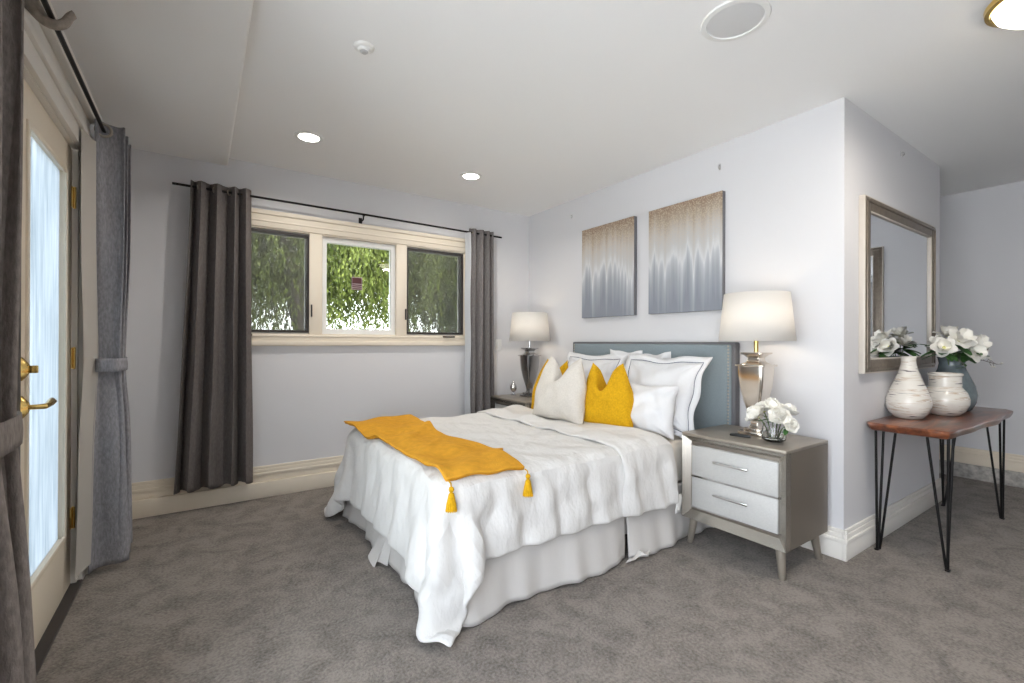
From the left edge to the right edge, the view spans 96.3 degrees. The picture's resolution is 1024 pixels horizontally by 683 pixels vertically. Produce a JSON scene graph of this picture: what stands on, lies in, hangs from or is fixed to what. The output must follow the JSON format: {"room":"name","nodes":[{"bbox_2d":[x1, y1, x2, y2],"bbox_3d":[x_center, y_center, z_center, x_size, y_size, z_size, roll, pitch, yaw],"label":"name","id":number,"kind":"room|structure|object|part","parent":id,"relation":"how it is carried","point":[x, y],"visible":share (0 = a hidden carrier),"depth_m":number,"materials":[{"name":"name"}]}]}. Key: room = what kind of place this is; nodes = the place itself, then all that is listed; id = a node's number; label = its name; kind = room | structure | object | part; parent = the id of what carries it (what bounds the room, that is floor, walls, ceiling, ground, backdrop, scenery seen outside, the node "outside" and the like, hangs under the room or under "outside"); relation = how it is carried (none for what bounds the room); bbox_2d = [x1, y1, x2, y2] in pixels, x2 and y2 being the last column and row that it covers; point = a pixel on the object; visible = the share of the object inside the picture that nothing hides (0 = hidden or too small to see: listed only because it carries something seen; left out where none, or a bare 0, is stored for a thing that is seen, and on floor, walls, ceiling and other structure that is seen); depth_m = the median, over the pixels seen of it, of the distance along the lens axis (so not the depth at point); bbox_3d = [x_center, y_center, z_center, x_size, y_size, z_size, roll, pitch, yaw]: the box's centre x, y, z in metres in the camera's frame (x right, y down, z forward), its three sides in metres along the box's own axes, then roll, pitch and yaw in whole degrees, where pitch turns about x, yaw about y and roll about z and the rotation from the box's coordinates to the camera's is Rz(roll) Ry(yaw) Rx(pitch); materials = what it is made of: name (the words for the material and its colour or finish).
{"room":"bedroom","nodes":[
{"label":"bedroom","id":0,"kind":"room"},
{"bbox_2d":[90,124,94,138],"bbox_3d":[-0.842,-0.096,0.225,0.140,2.587,6.918,0,0,-34],"label":"wall","id":1,"kind":"structure","parent":0,"point":[92,131],"depth_m":2.54,"materials":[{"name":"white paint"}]},
{"bbox_2d":[17,282,20,459],"bbox_3d":[-1.684,0.124,1.525,0.060,2.125,0.049,0,0,-34],"label":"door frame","id":2,"kind":"structure","parent":1,"relation":"attached to","point":[19,352],"depth_m":1.55,"materials":[{"name":"beige wood"}]},
{"bbox_2d":[35,579,82,676],"bbox_3d":[-1.690,1.194,1.518,0.120,0.024,1.770,0,0,-34],"label":"threshold","id":3,"kind":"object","parent":1,"relation":"attached to","point":[47,639],"depth_m":1.91,"materials":[{"name":"brown metal"}]},
{"bbox_2d":[24,0,101,583],"bbox_3d":[-1.673,0.004,1.523,0.185,2.385,2.080,0,0,-34],"label":"door frame","id":4,"kind":"structure","parent":1,"relation":"in","point":[48,71],"depth_m":2.12,"materials":[{"name":"white wood"}]},
{"bbox_2d":[20,79,76,648],"bbox_3d":[-1.918,0.124,1.919,0.117,2.115,0.860,0,0,-34],"label":"door","id":5,"kind":"structure","parent":4,"relation":"attached to","point":[48,357],"depth_m":1.92,"materials":[{"name":"beige paint"}]},
{"bbox_3d":[-1.708,0.232,1.606,0.022,0.084,0.062,0,0,-34],"label":"handle","id":6,"kind":"part","parent":5,"relation":"part of","materials":[{"name":"gold metal"}]},
{"bbox_3d":[-1.721,0.227,1.678,0.062,0.032,0.151,0,0,-34],"label":"lever","id":7,"kind":"part","parent":5,"relation":"part of","materials":[{"name":"gold metal"}]},
{"bbox_3d":[-1.930,0.061,1.874,0.005,1.710,0.580,0,0,-34],"label":"glass","id":8,"kind":"part","parent":5,"relation":"part of","materials":[{"name":"clear glass"}]},
{"bbox_2d":[24,0,105,132],"bbox_3d":[-1.547,-1.124,1.508,0.163,0.157,2.836,0,0,-34],"label":"curtain rod","id":9,"kind":"object","parent":1,"relation":"attached to","point":[35,8],"visible":0.8,"depth_m":1.54,"materials":[{"name":"black metal"}]},
{"bbox_2d":[0,0,36,682],"bbox_3d":[-1.057,0.020,0.827,0.247,2.295,0.571,0,0,-34],"label":"curtain","id":10,"kind":"object","parent":9,"relation":"hanging from","point":[17,649],"visible":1,"depth_m":1.02,"materials":[{"name":"grey fabric"}]},
{"bbox_2d":[75,119,132,578],"bbox_3d":[-2.136,0.019,2.433,0.172,2.295,0.558,0,0,-34],"label":"curtain","id":11,"kind":"object","parent":9,"relation":"hanging from","point":[104,508],"visible":1,"depth_m":2.37,"materials":[{"name":"grey fabric"}]},
{"bbox_2d":[50,0,253,165],"bbox_3d":[-0.601,-1.363,0.417,0.865,0.111,6.768,0,0,-34],"label":"ceiling","id":12,"kind":"structure","parent":0,"point":[168,73],"depth_m":2.18,"materials":[{"name":"white paint"}]},
{"bbox_2d":[126,148,528,482],"bbox_3d":[-1.306,-0.092,4.056,3.800,2.587,0.140,0,0,-34],"label":"wall","id":13,"kind":"structure","parent":0,"point":[303,397],"depth_m":3.69,"materials":[{"name":"white paint"}]},
{"bbox_2d":[132,455,343,519],"bbox_3d":[-1.236,1.083,3.992,3.453,0.237,0.045,0,0,-34],"label":"baseboard","id":14,"kind":"structure","parent":13,"relation":"attached to","point":[155,506],"depth_m":3.44,"materials":[{"name":"beige wood"}]},
{"bbox_2d":[172,182,501,237],"bbox_3d":[-1.244,-1.050,3.940,2.695,0.083,0.120,0,0,-34],"label":"curtain rod","id":15,"kind":"object","parent":13,"relation":"attached to","point":[173,183],"visible":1,"depth_m":3.77,"materials":[{"name":"black metal"}]},
{"bbox_2d":[173,180,252,494],"bbox_3d":[-2.126,-0.038,3.287,0.478,2.186,0.115,0,0,-34],"label":"curtain","id":16,"kind":"object","parent":15,"relation":"hanging from","point":[215,442],"visible":0.99,"depth_m":3.29,"materials":[{"name":"grey fabric"}]},
{"bbox_2d":[464,229,493,413],"bbox_3d":[-0.321,-0.021,4.512,0.340,2.166,0.100,0,0,-36],"label":"curtain","id":17,"kind":"object","parent":15,"relation":"hanging from","point":[479,249],"visible":0.84,"depth_m":4.50,"materials":[{"name":"grey fabric"}]},
{"bbox_2d":[251,208,464,345],"bbox_3d":[-1.335,-0.489,4.003,2.270,1.050,0.154,0,0,-34],"label":"window","id":18,"kind":"structure","parent":13,"relation":"in","point":[315,227],"depth_m":3.88,"materials":[{"name":"beige wood"}]},
{"bbox_2d":[251,227,311,335],"bbox_3d":[-1.893,-0.460,3.584,0.606,0.833,0.120,0,0,-34],"label":"window","id":19,"kind":"structure","parent":18,"relation":"attached to","point":[305,237],"depth_m":3.73,"materials":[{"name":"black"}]},
{"bbox_2d":[322,236,394,334],"bbox_3d":[-1.336,-0.467,4.004,0.640,0.813,0.050,0,0,-34],"label":"window","id":20,"kind":"structure","parent":18,"relation":"attached to","point":[325,240],"depth_m":3.99,"materials":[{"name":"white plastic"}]},
{"bbox_2d":[352,277,361,289],"bbox_3d":[-1.350,-0.504,3.989,0.090,0.110,0.004,0,0,-34],"label":"window sticker","id":21,"kind":"object","parent":20,"relation":"attached to","point":[356,281],"visible":1,"depth_m":3.99,"materials":[{"name":"red paper"}]},
{"bbox_2d":[405,247,462,337],"bbox_3d":[-0.739,-0.455,4.368,0.604,0.833,0.120,0,0,-34],"label":"window","id":22,"kind":"structure","parent":18,"relation":"attached to","point":[459,256],"depth_m":4.50,"materials":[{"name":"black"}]},
{"bbox_2d":[495,339,501,350],"bbox_3d":[-0.139,0.036,4.758,0.074,0.116,0.010,0,0,-34],"label":"wall switch","id":23,"kind":"object","parent":13,"relation":"attached to","point":[498,342],"visible":1,"depth_m":4.75,"materials":[{"name":"white plastic"}]},
{"bbox_2d":[36,473,1023,682],"bbox_3d":[1.732,1.268,2.025,6.650,0.120,7.100,0,0,-34],"label":"floor","id":24,"kind":"structure","parent":0,"point":[273,589],"depth_m":2.04,"materials":[{"name":"grey carpet"}]},
{"bbox_2d":[490,393,531,408],"bbox_3d":[0.144,0.876,4.491,0.474,0.662,0.599,0,0,-34],"label":"nightstand","id":25,"kind":"object","parent":24,"relation":"on","point":[497,401],"visible":0.09,"depth_m":4.45,"materials":[{"name":"brown"}]},
{"bbox_3d":[-0.016,0.704,4.382,0.038,0.180,0.495,0,0,-34],"label":"drawer","id":26,"kind":"part","parent":25,"relation":"part of","materials":[{"name":"wood"}]},
{"bbox_2d":[510,380,516,394],"bbox_3d":[0.015,0.466,4.654,0.072,0.158,0.072,0,0,-34],"label":"finial ornament","id":27,"kind":"object","parent":25,"relation":"on","point":[513,386],"visible":1,"depth_m":4.63,"materials":[{"name":"grey metal"}]},
{"bbox_2d":[509,312,549,397],"bbox_3d":[0.175,0.131,4.545,0.406,0.828,0.406,0,0,-34],"label":"table lamp","id":28,"kind":"object","parent":25,"relation":"on","point":[525,326],"visible":0.99,"depth_m":4.43,"materials":[{"name":"grey metal"}]},
{"bbox_3d":[0.176,-0.144,4.545,0.406,0.278,0.406,0,0,-34],"label":"lamp shade","id":29,"kind":"part","parent":28,"relation":"part of","materials":[{"name":"fabric"}]},
{"bbox_2d":[342,342,739,626],"bbox_3d":[0.137,0.602,3.095,2.184,1.205,1.660,0,0,-34],"label":"bed","id":30,"kind":"object","parent":24,"relation":"on","point":[522,573],"visible":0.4,"depth_m":2.52,"materials":[{"name":"beige fabric"}]},
{"bbox_2d":[324,405,681,646],"bbox_3d":[-0.169,0.862,2.924,1.688,0.666,1.856,0,0,-34],"label":"comforter","id":31,"kind":"object","parent":30,"relation":"on","point":[583,476],"visible":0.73,"depth_m":2.25,"materials":[{"name":"white fabric"}]},
{"bbox_2d":[344,414,532,512],"bbox_3d":[-0.510,0.610,2.650,0.498,0.189,1.623,0,0,-34],"label":"throw blanket","id":32,"kind":"object","parent":31,"relation":"on","point":[456,458],"visible":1,"depth_m":2.33,"materials":[{"name":"yellow fabric"}]},
{"bbox_2d":[532,356,586,424],"bbox_3d":[0.339,0.347,3.316,0.497,0.472,0.209,0,0,44],"label":"cushion","id":33,"kind":"object","parent":31,"relation":"on","point":[558,396],"visible":0.99,"depth_m":3.21,"materials":[{"name":"fabric"}]},
{"bbox_2d":[584,363,633,426],"bbox_3d":[0.652,0.375,3.109,0.197,0.454,0.410,0,0,-44],"label":"cushion","id":34,"kind":"object","parent":31,"relation":"on","point":[611,403],"visible":0.89,"depth_m":3.03,"materials":[{"name":"yellow fabric"}]},
{"bbox_2d":[531,359,567,408],"bbox_3d":[0.307,0.369,3.721,0.183,0.452,0.420,0,0,-35],"label":"cushion","id":35,"kind":"object","parent":30,"relation":"on","point":[564,367],"visible":0.18,"depth_m":3.78,"materials":[{"name":"yellow fabric"}]},
{"bbox_2d":[566,352,626,383],"bbox_3d":[0.600,0.360,3.779,0.270,0.534,0.702,0,0,-32],"label":"pillow sham","id":36,"kind":"object","parent":30,"relation":"on","point":[607,364],"visible":0.2,"depth_m":3.69,"materials":[{"name":"white fabric"}]},
{"bbox_2d":[568,358,618,383],"bbox_3d":[0.608,0.358,3.785,0.202,0.472,0.604,26,-13,-30],"label":"pillow","id":37,"kind":"object","parent":36,"relation":"on","point":[607,366],"depth_m":3.67,"materials":[{"name":"white fabric"}]},
{"bbox_2d":[610,349,642,366],"bbox_3d":[0.886,0.293,3.651,0.121,0.468,0.344,0,0,-27],"label":"pillow","id":38,"kind":"object","parent":30,"relation":"on","point":[616,352],"visible":0.07,"depth_m":3.62,"materials":[{"name":"white fabric"}]},
{"bbox_3d":[1.011,0.439,3.642,0.030,0.838,1.531,0,0,-34],"label":"headboard panel","id":39,"kind":"part","parent":30,"relation":"part of","materials":[{"name":"fabric"}]},
{"bbox_2d":[630,383,679,440],"bbox_3d":[0.868,0.448,3.023,0.236,0.334,0.464,0,0,-37],"label":"pillow","id":40,"kind":"object","parent":30,"relation":"on","point":[654,407],"visible":0.64,"depth_m":2.89,"materials":[{"name":"white fabric"}]},
{"bbox_2d":[642,352,670,358],"bbox_3d":[1.065,0.310,3.422,0.109,0.474,0.327,0,0,-25],"label":"pillow","id":41,"kind":"object","parent":30,"relation":"on","point":[666,355],"visible":0.06,"depth_m":3.35,"materials":[{"name":"white fabric"}]},
{"bbox_3d":[1.035,0.581,3.659,0.060,1.155,1.583,0,0,-34],"label":"headboard","id":42,"kind":"part","parent":30,"relation":"part of","materials":[{"name":"grey"}]},
{"bbox_2d":[625,354,712,437],"bbox_3d":[0.995,0.363,3.147,0.257,0.533,0.677,0,0,-38],"label":"pillow sham","id":43,"kind":"object","parent":30,"relation":"on","point":[686,372],"visible":0.5,"depth_m":3.01,"materials":[{"name":"white fabric"}]},
{"bbox_3d":[0.141,0.747,3.110,1.985,0.255,1.495,0,0,-34],"label":"mattress","id":44,"kind":"part","parent":30,"relation":"part of","materials":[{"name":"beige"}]},
{"bbox_3d":[1.418,0.420,3.012,0.005,0.792,0.015,0,0,-34],"label":"nailhead trim","id":45,"kind":"part","parent":30,"relation":"part of","materials":[{"name":"silver metal"}]},
{"bbox_2d":[682,424,827,580],"bbox_3d":[1.391,0.877,2.657,0.474,0.662,0.598,0,0,-34],"label":"nightstand","id":46,"kind":"object","parent":24,"relation":"on","point":[769,494],"visible":0.99,"depth_m":2.48,"materials":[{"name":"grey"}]},
{"bbox_3d":[1.091,1.127,2.756,0.066,0.160,0.049,0,0,-7],"label":"leg","id":47,"kind":"part","parent":46,"relation":"part of","materials":[{"name":"beige wood"}]},
{"bbox_3d":[1.205,0.876,2.531,0.026,0.012,0.200,0,0,-34],"label":"handle","id":48,"kind":"part","parent":46,"relation":"part of","materials":[{"name":"silver metal"}]},
{"bbox_3d":[1.206,0.690,2.531,0.026,0.012,0.200,0,0,-34],"label":"handle","id":49,"kind":"part","parent":46,"relation":"part of","materials":[{"name":"silver metal"}]},
{"bbox_3d":[1.231,0.706,2.548,0.038,0.180,0.494,0,0,-34],"label":"drawer","id":50,"kind":"part","parent":46,"relation":"part of","materials":[{"name":"wood"}]},
{"bbox_3d":[1.230,0.893,2.548,0.038,0.180,0.494,0,0,-34],"label":"drawer","id":51,"kind":"part","parent":46,"relation":"part of","materials":[{"name":"wood"}]},
{"bbox_3d":[1.216,0.808,2.539,0.050,0.489,0.594,0,0,-34],"label":"frame","id":52,"kind":"part","parent":46,"relation":"part of","materials":[{"name":"grey wood"}]},
{"bbox_2d":[730,433,751,437],"bbox_3d":[1.314,0.539,2.635,0.110,0.014,0.036,0,0,44],"label":"remote control","id":53,"kind":"object","parent":46,"relation":"on","point":[731,434],"visible":1,"depth_m":2.62,"materials":[{"name":"black plastic"}]},
{"bbox_2d":[718,290,796,437],"bbox_3d":[1.440,0.133,2.702,0.406,0.828,0.406,0,0,-34],"label":"table lamp","id":54,"kind":"object","parent":46,"relation":"on","point":[767,315],"visible":0.92,"depth_m":2.60,"materials":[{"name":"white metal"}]},
{"bbox_3d":[1.440,0.009,2.702,0.024,0.105,0.024,0,0,-34],"label":"socket stem","id":55,"kind":"part","parent":54,"relation":"part of","materials":[{"name":"gold metal"}]},
{"bbox_3d":[1.440,-0.142,2.702,0.406,0.278,0.406,0,0,-34],"label":"lamp shade","id":56,"kind":"part","parent":54,"relation":"part of","materials":[{"name":"fabric"}]},
{"bbox_2d":[761,422,786,442],"bbox_3d":[1.435,0.497,2.511,0.124,0.098,0.124,0,0,-34],"label":"glass vase","id":57,"kind":"object","parent":46,"relation":"on","point":[769,432],"visible":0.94,"depth_m":2.47,"materials":[{"name":"clear glass"}]},
{"bbox_2d":[745,405,767,422],"bbox_3d":[1.340,0.438,2.524,0.119,0.179,0.118,0,0,-34],"label":"rose","id":58,"kind":"object","parent":57,"relation":"in","point":[753,412],"visible":0.98,"depth_m":2.50,"materials":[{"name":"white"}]},
{"bbox_2d":[755,401,768,423],"bbox_3d":[1.414,0.431,2.590,0.097,0.193,0.103,0,0,28],"label":"rose","id":59,"kind":"object","parent":57,"relation":"in","point":[760,402],"visible":0.28,"depth_m":2.57,"materials":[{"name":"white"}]},
{"bbox_2d":[759,398,783,424],"bbox_3d":[1.425,0.417,2.509,0.123,0.219,0.121,0,0,-34],"label":"rose","id":60,"kind":"object","parent":57,"relation":"in","point":[769,403],"visible":0.73,"depth_m":2.50,"materials":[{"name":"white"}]},
{"bbox_2d":[766,406,791,424],"bbox_3d":[1.427,0.439,2.438,0.116,0.176,0.112,0,0,-34],"label":"rose","id":61,"kind":"object","parent":57,"relation":"in","point":[779,414],"visible":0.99,"depth_m":2.43,"materials":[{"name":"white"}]},
{"bbox_2d":[780,403,798,424],"bbox_3d":[1.513,0.431,2.506,0.106,0.192,0.101,0,0,-34],"label":"rose","id":62,"kind":"object","parent":57,"relation":"in","point":[793,410],"visible":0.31,"depth_m":2.48,"materials":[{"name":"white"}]},
{"bbox_2d":[780,416,799,434],"bbox_3d":[1.460,0.459,2.415,0.086,0.137,0.134,0,0,15],"label":"rose","id":63,"kind":"object","parent":57,"relation":"in","point":[792,425],"visible":1,"depth_m":2.38,"materials":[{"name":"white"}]},
{"bbox_3d":[1.377,1.128,2.342,0.049,0.160,0.066,0,0,-7],"label":"leg","id":64,"kind":"part","parent":46,"relation":"part of","materials":[{"name":"beige wood"}]},
{"bbox_3d":[1.412,0.809,2.672,0.423,0.489,0.594,0,0,-34],"label":"panel","id":65,"kind":"part","parent":46,"relation":"part of","materials":[{"name":"brown"}]},
{"bbox_3d":[1.689,1.129,2.554,0.066,0.160,0.049,0,0,29],"label":"leg","id":66,"kind":"part","parent":46,"relation":"part of","materials":[{"name":"grey wood"}]},
{"bbox_2d":[866,406,1012,572],"bbox_3d":[2.767,0.841,2.907,1.494,0.744,0.421,0,0,-34],"label":"console table","id":67,"kind":"object","parent":24,"relation":"on","point":[943,428],"visible":0.87,"depth_m":2.65,"materials":[{"name":"brown wood"}]},
{"bbox_3d":[2.193,0.860,2.660,0.140,0.703,0.112,0,0,-34],"label":"hairpin leg","id":68,"kind":"part","parent":67,"relation":"part of","materials":[{"name":"black metal"}]},
{"bbox_2d":[885,356,932,419],"bbox_3d":[2.427,0.279,2.805,0.221,0.378,0.221,0,0,-34],"label":"bottle vase","id":69,"kind":"object","parent":67,"relation":"on","point":[908,396],"visible":1,"depth_m":2.75,"materials":[{"name":"ceramic"}]},
{"bbox_3d":[2.315,0.860,2.480,0.140,0.703,0.112,0,0,-34],"label":"hairpin leg","id":70,"kind":"part","parent":67,"relation":"part of","materials":[{"name":"black metal"}]},
{"bbox_3d":[3.175,0.864,3.328,0.140,0.703,0.112,0,0,-34],"label":"hairpin leg","id":71,"kind":"part","parent":67,"relation":"part of","materials":[{"name":"black metal"}]},
{"bbox_2d":[927,372,970,415],"bbox_3d":[2.767,0.335,2.927,0.233,0.269,0.233,0,0,-34],"label":"round vase","id":72,"kind":"object","parent":67,"relation":"on","point":[948,395],"visible":0.93,"depth_m":2.85,"materials":[{"name":"ceramic"}]},
{"bbox_2d":[928,357,977,411],"bbox_3d":[3.022,0.289,3.149,0.256,0.362,0.256,0,0,-34],"label":"vase","id":73,"kind":"object","parent":67,"relation":"on","point":[969,386],"visible":0.42,"depth_m":3.07,"materials":[{"name":"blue ceramic"}]},
{"bbox_2d":[919,334,954,356],"bbox_3d":[2.949,0.085,3.142,0.160,0.272,0.217,0,0,-34],"label":"stem","id":74,"kind":"object","parent":73,"relation":"in","point":[932,339],"visible":0.28,"depth_m":3.18,"materials":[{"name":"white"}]},
{"bbox_2d":[922,337,957,364],"bbox_3d":[2.872,0.095,3.084,0.166,0.252,0.234,0,0,34],"label":"stem","id":75,"kind":"object","parent":73,"relation":"in","point":[943,347],"visible":0.99,"depth_m":3.03,"materials":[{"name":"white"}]},
{"bbox_2d":[925,325,959,347],"bbox_3d":[2.992,0.053,3.136,0.185,0.334,0.194,0,0,-16],"label":"stem","id":76,"kind":"object","parent":73,"relation":"in","point":[944,329],"visible":0.41,"depth_m":3.14,"materials":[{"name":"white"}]},
{"bbox_2d":[954,352,968,368],"bbox_3d":[2.992,0.124,3.075,0.136,0.117,0.113,0,0,-34],"label":"sprig","id":77,"kind":"object","parent":73,"relation":"in","point":[962,364],"visible":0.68,"depth_m":3.04,"materials":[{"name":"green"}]},
{"bbox_2d":[947,328,977,355],"bbox_3d":[2.985,0.065,3.062,0.222,0.312,0.186,0,0,-34],"label":"stem","id":78,"kind":"object","parent":73,"relation":"in","point":[964,337],"visible":0.76,"depth_m":3.01,"materials":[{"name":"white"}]},
{"bbox_2d":[958,344,989,362],"bbox_3d":[3.039,0.109,3.067,0.181,0.225,0.213,0,0,-34],"label":"stem","id":79,"kind":"object","parent":73,"relation":"in","point":[975,358],"visible":0.78,"depth_m":3.01,"materials":[{"name":"white plant"}]},
{"bbox_2d":[955,334,992,359],"bbox_3d":[3.085,0.078,3.079,0.194,0.287,0.202,0,0,29],"label":"stem","id":80,"kind":"object","parent":73,"relation":"in","point":[981,339],"visible":0.32,"depth_m":3.03,"materials":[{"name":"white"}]},
{"bbox_2d":[980,357,1002,367],"bbox_3d":[3.167,0.130,3.107,0.293,0.100,0.080,0,0,1],"label":"sprig","id":81,"kind":"object","parent":73,"relation":"in","point":[989,359],"visible":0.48,"depth_m":3.10,"materials":[{"name":"grey plant"}]},
{"bbox_3d":[3.297,0.864,3.148,0.140,0.703,0.112,0,0,-34],"label":"hairpin leg","id":82,"kind":"part","parent":67,"relation":"part of","materials":[{"name":"black metal"}]},
{"bbox_2d":[229,0,1023,215],"bbox_3d":[1.741,-1.433,2.029,6.650,0.150,7.100,0,0,-34],"label":"ceiling","id":83,"kind":"structure","parent":0,"point":[553,103],"depth_m":2.43,"materials":[{"name":"white paint"}]},
{"bbox_2d":[294,131,323,142],"bbox_3d":[-1.358,-1.364,3.064,0.184,0.006,0.184,0,0,-34],"label":"recessed light","id":84,"kind":"object","parent":83,"relation":"in","point":[305,136],"visible":1,"depth_m":3.06,"materials":[{"name":"white plastic"}]},
{"bbox_2d":[299,133,318,141],"bbox_3d":[-1.358,-1.365,3.064,0.126,0.004,0.126,0,0,-34],"label":"diffuser","id":85,"kind":"object","parent":84,"relation":"attached to","point":[305,137],"depth_m":3.06,"materials":[{"name":"white plastic"}]},
{"bbox_2d":[353,40,374,54],"bbox_3d":[-0.686,-1.352,2.126,0.094,0.028,0.094,0,0,-34],"label":"smoke detector","id":86,"kind":"object","parent":83,"relation":"attached to","point":[363,47],"visible":1,"depth_m":2.11,"materials":[{"name":"white plastic"}]},
{"bbox_2d":[460,172,481,179],"bbox_3d":[-0.338,-1.360,3.774,0.184,0.006,0.184,0,0,-34],"label":"recessed light","id":87,"kind":"object","parent":83,"relation":"in","point":[466,175],"visible":1,"depth_m":3.77,"materials":[{"name":"white plastic"}]},
{"bbox_2d":[463,174,478,178],"bbox_3d":[-0.338,-1.361,3.774,0.126,0.004,0.126,0,0,-34],"label":"diffuser","id":88,"kind":"object","parent":87,"relation":"attached to","point":[465,176],"depth_m":3.77,"materials":[{"name":"white plastic"}]},
{"bbox_2d":[700,0,771,41],"bbox_3d":[0.944,-1.357,1.941,0.272,0.008,0.272,0,0,-34],"label":"ceiling speaker","id":89,"kind":"object","parent":83,"relation":"attached to","point":[731,20],"visible":1,"depth_m":1.93,"materials":[{"name":"white plastic"}]},
{"bbox_2d":[707,2,764,37],"bbox_3d":[0.944,-1.358,1.941,0.220,0.006,0.220,0,0,-34],"label":"grille","id":90,"kind":"object","parent":89,"relation":"attached to","point":[733,19],"depth_m":1.93,"materials":[{"name":"white"}]},
{"bbox_2d":[983,0,1023,29],"bbox_3d":[2.068,-1.307,1.768,0.350,0.102,0.350,0,0,-34],"label":"flush ceiling light","id":91,"kind":"object","parent":83,"relation":"attached to","point":[1007,14],"visible":1,"depth_m":1.82,"materials":[{"name":"white glass"}]},
{"bbox_2d":[529,107,819,438],"bbox_3d":[1.015,-0.085,3.867,0.120,2.587,2.881,0,0,-34],"label":"wall","id":92,"kind":"structure","parent":0,"point":[769,176],"depth_m":3.07,"materials":[{"name":"white paint"}]},
{"bbox_2d":[582,216,636,317],"bbox_3d":[0.835,-0.619,3.992,0.040,0.806,0.614,0,0,-34],"label":"canvas painting","id":93,"kind":"object","parent":92,"relation":"attached to","point":[609,251],"visible":1,"depth_m":3.94,"materials":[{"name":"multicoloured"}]},
{"bbox_2d":[648,190,724,313],"bbox_3d":[1.264,-0.618,3.361,0.040,0.806,0.615,0,0,-34],"label":"canvas painting","id":94,"kind":"object","parent":92,"relation":"attached to","point":[687,238],"visible":0.9,"depth_m":3.31,"materials":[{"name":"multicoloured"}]},
{"bbox_2d":[801,526,847,561],"bbox_3d":[1.004,1.126,3.745,0.026,0.165,2.973,0,0,-34],"label":"baseboard","id":95,"kind":"structure","parent":92,"relation":"attached to","point":[831,541],"depth_m":2.57,"materials":[{"name":"white wood"}]},
{"bbox_2d":[820,97,939,529],"bbox_3d":[2.533,-0.081,3.085,1.752,2.587,0.120,0,0,-34],"label":"wall","id":96,"kind":"structure","parent":0,"point":[859,155],"depth_m":2.64,"materials":[{"name":"white paint"}]},
{"bbox_2d":[842,478,941,561],"bbox_3d":[2.569,1.130,3.022,1.794,0.165,0.026,0,0,-34],"label":"baseboard","id":97,"kind":"structure","parent":96,"relation":"attached to","point":[861,535],"depth_m":2.91,"materials":[{"name":"white wood"}]},
{"bbox_2d":[858,194,935,373],"bbox_3d":[2.561,-0.327,3.007,1.312,1.032,0.040,0,0,-34],"label":"wall mirror","id":98,"kind":"object","parent":96,"relation":"attached to","point":[897,249],"visible":0.94,"depth_m":2.91,"materials":[{"name":"beige mirror"}]},
{"bbox_2d":[870,214,928,357],"bbox_3d":[2.557,-0.327,3.013,1.180,0.900,0.010,0,0,-34],"label":"mirror glass","id":99,"kind":"object","parent":98,"relation":"attached to","point":[899,247],"depth_m":2.97,"materials":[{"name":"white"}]},
{"bbox_2d":[940,181,1023,454],"bbox_3d":[4.806,-0.073,3.176,0.120,2.587,5.350,0,0,-34],"label":"wall","id":100,"kind":"structure","parent":0,"point":[982,230],"depth_m":4.01,"materials":[{"name":"white paint"}]},
{"bbox_2d":[939,444,1023,487],"bbox_3d":[4.748,1.087,3.108,0.045,0.267,5.200,0,0,-34],"label":"baseboard","id":101,"kind":"structure","parent":100,"relation":"attached to","point":[1013,462],"depth_m":4.01,"materials":[{"name":"beige wood"}]},
{"label":"outside","id":102,"kind":"structure","parent":0,"visible":0},
{"bbox_3d":[-12.462,2.534,18.314,60.000,0.100,35.700,0,0,-34],"label":"ground","id":103,"kind":"structure","parent":102,"visible":0},
{"bbox_2d":[251,233,385,329],"bbox_3d":[-3.560,-0.724,6.213,3.739,6.472,2.633,0,0,-34],"label":"tree","id":104,"kind":"object","parent":103,"relation":"on","point":[265,278],"visible":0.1,"depth_m":6.18,"materials":[{"name":"green plant"}]},
{"bbox_2d":[254,241,456,331],"bbox_3d":[-2.393,-0.586,7.581,3.699,6.197,2.762,0,0,-25],"label":"tree","id":105,"kind":"object","parent":103,"relation":"on","point":[419,264],"visible":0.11,"depth_m":7.26,"materials":[{"name":"green plant"}]},
{"bbox_2d":[410,257,456,332],"bbox_3d":[-0.627,-0.410,9.332,3.355,5.842,2.371,0,0,-28],"label":"tree","id":106,"kind":"object","parent":103,"relation":"on","point":[451,327],"visible":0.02,"depth_m":8.47,"materials":[{"name":"green plant"}]}
]}

